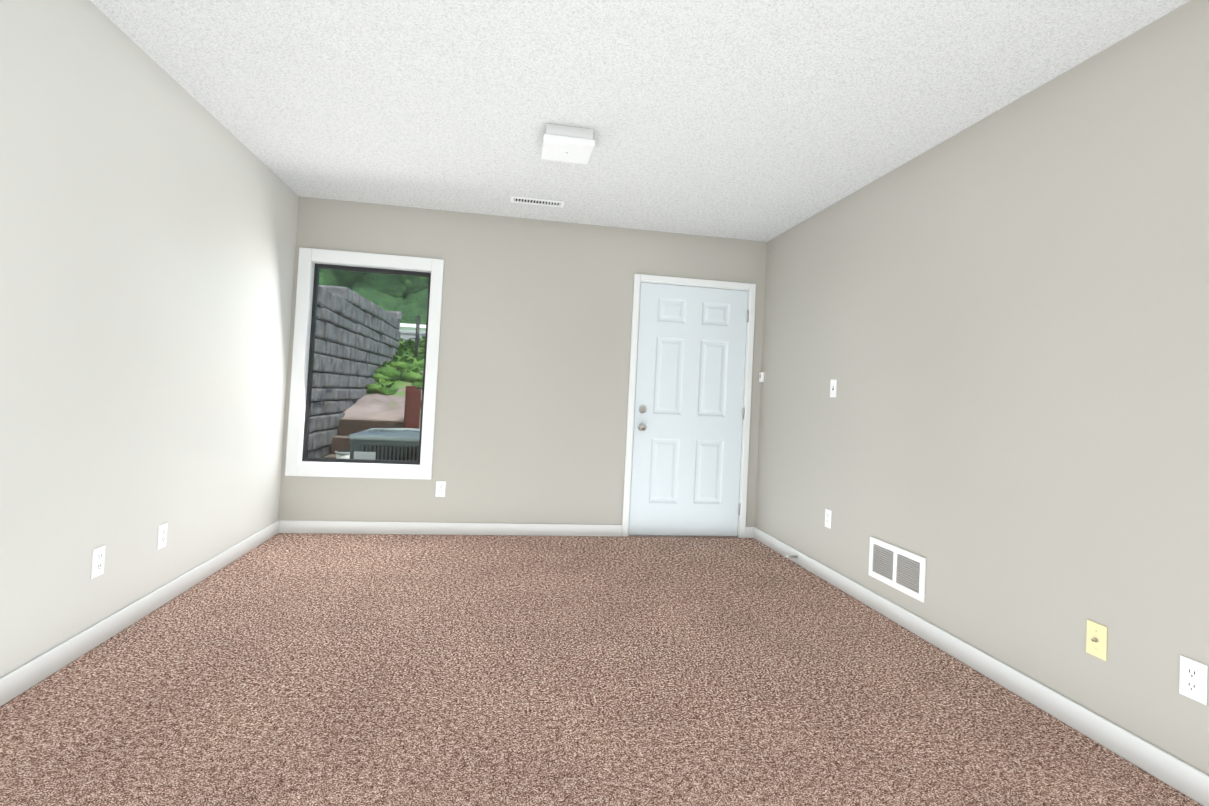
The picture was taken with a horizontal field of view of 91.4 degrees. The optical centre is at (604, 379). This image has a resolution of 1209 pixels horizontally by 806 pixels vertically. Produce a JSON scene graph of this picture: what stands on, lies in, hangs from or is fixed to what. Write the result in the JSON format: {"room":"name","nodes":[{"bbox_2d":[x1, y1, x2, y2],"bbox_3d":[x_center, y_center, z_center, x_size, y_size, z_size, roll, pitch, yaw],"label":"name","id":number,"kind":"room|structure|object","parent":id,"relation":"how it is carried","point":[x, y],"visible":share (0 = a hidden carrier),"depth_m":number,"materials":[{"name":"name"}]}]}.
{"room":"empty living room","nodes":[
{"label":"empty living room","id":0,"kind":"room"},
{"bbox_2d":[0,0,298,677],"bbox_3d":[-1.743,-0.188,0.688,0.100,2.440,7.550,3,-2,-9],"label":"wall","id":1,"kind":"structure","parent":0,"point":[148,215],"depth_m":2.41,"materials":[{"name":"paint"}]},
{"bbox_2d":[91,545,105,578],"bbox_3d":[-2.013,0.723,2.350,0.008,0.115,0.070,3,-2,-9],"label":"outlet","id":2,"kind":"object","parent":1,"relation":"attached to","point":[98,560],"visible":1,"depth_m":2.34,"materials":[{"name":"white plastic"}]},
{"bbox_2d":[0,520,279,706],"bbox_3d":[-1.741,0.987,0.642,0.016,0.090,7.300,3,-2,-9],"label":"baseboard","id":3,"kind":"structure","parent":1,"relation":"attached to","point":[13,684],"depth_m":2.45,"materials":[{"name":"white wood"}]},
{"bbox_2d":[157,522,167,549],"bbox_3d":[-2.086,0.736,2.788,0.008,0.115,0.070,3,-2,-9],"label":"outlet","id":4,"kind":"object","parent":1,"relation":"attached to","point":[162,535],"visible":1,"depth_m":2.78,"materials":[{"name":"white plastic"}]},
{"bbox_2d":[278,196,766,526],"bbox_3d":[-0.515,-0.023,4.651,3.630,2.440,0.170,3,-2,-9],"label":"wall","id":5,"kind":"structure","parent":0,"point":[531,411],"depth_m":4.54,"materials":[{"name":"beige paint"}]},
{"bbox_2d":[285,247,443,479],"bbox_3d":[-1.763,-0.109,4.400,1.020,1.655,0.120,3,-2,-9],"label":"window","id":6,"kind":"structure","parent":5,"relation":"in","point":[308,259],"depth_m":4.37,"materials":[{"name":"white wood"}]},
{"bbox_2d":[435,481,445,496],"bbox_3d":[-1.229,0.817,4.427,0.070,0.115,0.008,3,-2,-9],"label":"outlet","id":7,"kind":"object","parent":5,"relation":"attached to","point":[440,488],"visible":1,"depth_m":4.42,"materials":[{"name":"white plastic"}]},
{"bbox_2d":[280,520,621,536],"bbox_3d":[-1.090,1.120,4.442,2.490,0.090,0.013,3,-2,-9],"label":"baseboard","id":8,"kind":"structure","parent":5,"relation":"attached to","point":[286,526],"depth_m":4.42,"materials":[{"name":"white wood"}]},
{"bbox_2d":[629,282,748,535],"bbox_3d":[0.695,0.247,4.748,0.915,2.008,0.124,3,-2,-9],"label":"door","id":9,"kind":"structure","parent":5,"relation":"in","point":[687,435],"depth_m":4.76,"materials":[{"name":"white paint"}]},
{"bbox_2d":[622,274,755,537],"bbox_3d":[0.678,0.227,4.825,1.024,2.090,0.170,3,-2,-9],"label":"door frame","id":10,"kind":"structure","parent":5,"relation":"attached to","point":[632,381],"depth_m":4.77,"materials":[{"name":"white wood"}]},
{"bbox_2d":[0,533,1202,805],"bbox_3d":[0.044,1.158,0.885,3.830,0.060,7.400,3,-2,-9],"label":"floor","id":11,"kind":"structure","parent":0,"point":[296,669],"depth_m":2.13,"materials":[{"name":"carpet"}]},
{"bbox_2d":[90,0,1189,241],"bbox_3d":[0.157,-1.357,1.026,3.830,0.100,7.550,3,-2,-9],"label":"ceiling","id":12,"kind":"structure","parent":0,"point":[760,120],"depth_m":2.58,"materials":[{"name":"white paint"}]},
{"bbox_2d":[511,196,563,207],"bbox_3d":[-0.472,-1.250,4.148,0.370,0.012,0.115,3,-2,-9],"label":"ceiling vent","id":13,"kind":"object","parent":12,"relation":"in","point":[534,201],"visible":1,"depth_m":4.14,"materials":[{"name":"white metal"}]},
{"bbox_2d":[541,124,594,163],"bbox_3d":[-0.194,-1.224,3.073,0.260,0.093,0.260,3,-2,-9],"label":"flush-mount light","id":14,"kind":"object","parent":12,"relation":"attached to","point":[562,143],"visible":1,"depth_m":2.97,"materials":[{"name":"white plastic"}]},
{"bbox_2d":[755,0,1208,775],"bbox_3d":[1.931,0.011,1.296,0.100,2.440,7.550,3,-2,-9],"label":"wall","id":15,"kind":"structure","parent":0,"point":[995,324],"depth_m":2.34,"materials":[{"name":"beige paint"}]},
{"bbox_2d":[759,372,763,381],"bbox_3d":[1.285,-0.023,4.830,0.026,0.080,0.048,3,-2,-9],"label":"switch","id":16,"kind":"object","parent":15,"relation":"attached to","point":[761,376],"visible":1,"depth_m":4.81,"materials":[{"name":"white plastic"}]},
{"bbox_2d":[786,555,797,557],"bbox_3d":[1.298,1.225,4.098,0.079,0.021,0.022,3,-2,-9],"label":"doorstop","id":17,"kind":"object","parent":15,"relation":"attached to","point":[793,556],"visible":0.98,"depth_m":4.09,"materials":[{"name":"white metal"}]},
{"bbox_2d":[825,509,831,528],"bbox_3d":[1.422,0.882,3.757,0.008,0.115,0.070,3,-2,-9],"label":"outlet","id":18,"kind":"object","parent":15,"relation":"attached to","point":[828,514],"visible":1,"depth_m":3.75,"materials":[{"name":"white plastic"}]},
{"bbox_2d":[830,379,836,396],"bbox_3d":[1.460,0.053,3.778,0.016,0.115,0.070,3,-2,-9],"label":"light switch","id":19,"kind":"object","parent":15,"relation":"attached to","point":[833,386],"visible":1,"depth_m":3.77,"materials":[{"name":"white plastic"}]},
{"bbox_2d":[869,536,925,602],"bbox_3d":[1.526,0.982,3.096,0.011,0.215,0.440,3,-2,-9],"label":"air vent","id":20,"kind":"object","parent":15,"relation":"in","point":[900,569],"visible":1,"depth_m":3.07,"materials":[{"name":"grey metal"}]},
{"bbox_2d":[748,527,1208,805],"bbox_3d":[1.813,1.180,1.230,0.030,0.090,7.300,3,-2,-9],"label":"baseboard","id":21,"kind":"structure","parent":15,"relation":"attached to","point":[1184,778],"depth_m":2.27,"materials":[{"name":"white wood"}]},
{"bbox_2d":[1086,620,1106,660],"bbox_3d":[1.699,0.901,2.046,0.018,0.115,0.070,3,-2,-9],"label":"outlet","id":22,"kind":"object","parent":15,"relation":"attached to","point":[1096,640],"visible":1,"depth_m":2.04,"materials":[{"name":"beige plastic"}]},
{"bbox_2d":[1179,655,1207,704],"bbox_3d":[1.752,0.893,1.758,0.008,0.115,0.070,3,-2,-9],"label":"outlet","id":23,"kind":"object","parent":15,"relation":"attached to","point":[1193,680],"visible":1,"depth_m":1.75,"materials":[{"name":"white plastic"}]},
{"label":"outside","id":24,"kind":"structure","parent":0,"visible":0},
{"bbox_2d":[342,370,422,428],"bbox_3d":[-4.646,0.672,30.531,32.000,2.701,48.400,3,-2,-9],"label":"hill","id":25,"kind":"structure","parent":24,"point":[366,401],"depth_m":6.76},
{"bbox_2d":[318,268,349,287],"bbox_3d":[-15.168,-7.147,33.240,9.035,12.871,10.119,3,-2,-9],"label":"tree","id":26,"kind":"object","parent":25,"relation":"on","point":[333,275],"depth_m":30.96,"materials":[{"name":"green plant"}]},
{"bbox_2d":[333,270,405,297],"bbox_3d":[-13.677,-6.133,34.445,8.141,11.051,7.199,3,-2,-9],"label":"tree","id":27,"kind":"object","parent":25,"relation":"on","point":[383,278],"depth_m":31.60,"materials":[{"name":"green plant"}]},
{"bbox_2d":[349,275,428,324],"bbox_3d":[-10.370,-6.628,33.886,9.451,12.239,9.143,3,-2,-9],"label":"tree","id":28,"kind":"object","parent":25,"relation":"on","point":[409,313],"depth_m":31.38,"materials":[{"name":"green plant"}]},
{"bbox_2d":[364,336,424,394],"bbox_3d":[-2.389,-0.279,9.139,5.961,1.495,4.932,3,-2,-9],"label":"groundcover","id":29,"kind":"object","parent":25,"relation":"on","point":[408,363],"depth_m":8.07,"materials":[{"name":"green plant"}]},
{"bbox_2d":[399,323,425,332],"bbox_3d":[-10.425,-1.694,27.584,9.800,2.045,3.800,3,-2,-9],"label":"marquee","id":30,"kind":"object","parent":25,"relation":"on","point":[404,327],"depth_m":26.24,"materials":[{"name":"white"}]},
{"bbox_2d":[400,331,425,341],"bbox_3d":[-1.651,-0.592,11.611,27.594,0.430,0.290,3,-2,-9],"label":"curb","id":31,"kind":"object","parent":25,"relation":"on","point":[404,335],"depth_m":11.14,"materials":[{"name":"concrete"}]},
{"bbox_2d":[402,314,424,356],"bbox_3d":[-2.991,-0.620,9.416,19.268,1.047,0.072,3,-2,-9],"label":"fence","id":32,"kind":"object","parent":25,"relation":"on","point":[417,337],"depth_m":9.40,"materials":[{"name":"black metal"}]},
{"bbox_2d":[403,288,427,309],"bbox_3d":[-9.544,-7.632,34.855,9.328,14.331,9.539,3,-2,-9],"label":"tree","id":33,"kind":"object","parent":25,"relation":"on","point":[419,297],"depth_m":31.88,"materials":[{"name":"green plant"}]},
{"bbox_3d":[-0.578,1.474,5.678,32.000,0.200,1.970,3,-2,-9],"label":"yard","id":34,"kind":"structure","parent":24,"visible":0},
{"bbox_2d":[308,285,401,457],"bbox_3d":[-3.076,0.071,7.033,0.370,2.422,4.772,3,-2,-9],"label":"stone wall","id":35,"kind":"structure","parent":34,"relation":"on","point":[345,326],"depth_m":6.26,"materials":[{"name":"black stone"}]},
{"bbox_2d":[325,418,403,457],"bbox_3d":[-2.383,0.853,5.901,0.750,0.871,0.980,3,-2,-9],"label":"steps","id":36,"kind":"structure","parent":34,"relation":"on","point":[363,426],"depth_m":6.18,"materials":[{"name":"brown wood"}]},
{"bbox_2d":[335,450,349,458],"bbox_3d":[-2.496,0.810,5.711,0.218,0.243,0.218,3,-2,-9],"label":"bucket","id":37,"kind":"object","parent":36,"relation":"on","point":[341,454],"depth_m":5.63,"materials":[{"name":"white plastic"}]},
{"bbox_2d":[349,428,419,460],"bbox_3d":[-1.782,0.875,5.301,0.920,0.856,0.920,3,-2,-9],"label":"condenser","id":38,"kind":"object","parent":34,"relation":"on","point":[390,433],"depth_m":4.91,"materials":[{"name":"metal"}]},
{"bbox_2d":[403,386,421,428],"bbox_3d":[-0.774,0.757,6.409,2.655,1.250,0.510,3,-2,-9],"label":"fence","id":39,"kind":"object","parent":34,"relation":"on","point":[415,400],"depth_m":5.97,"materials":[{"name":"brown wood"}]}
]}

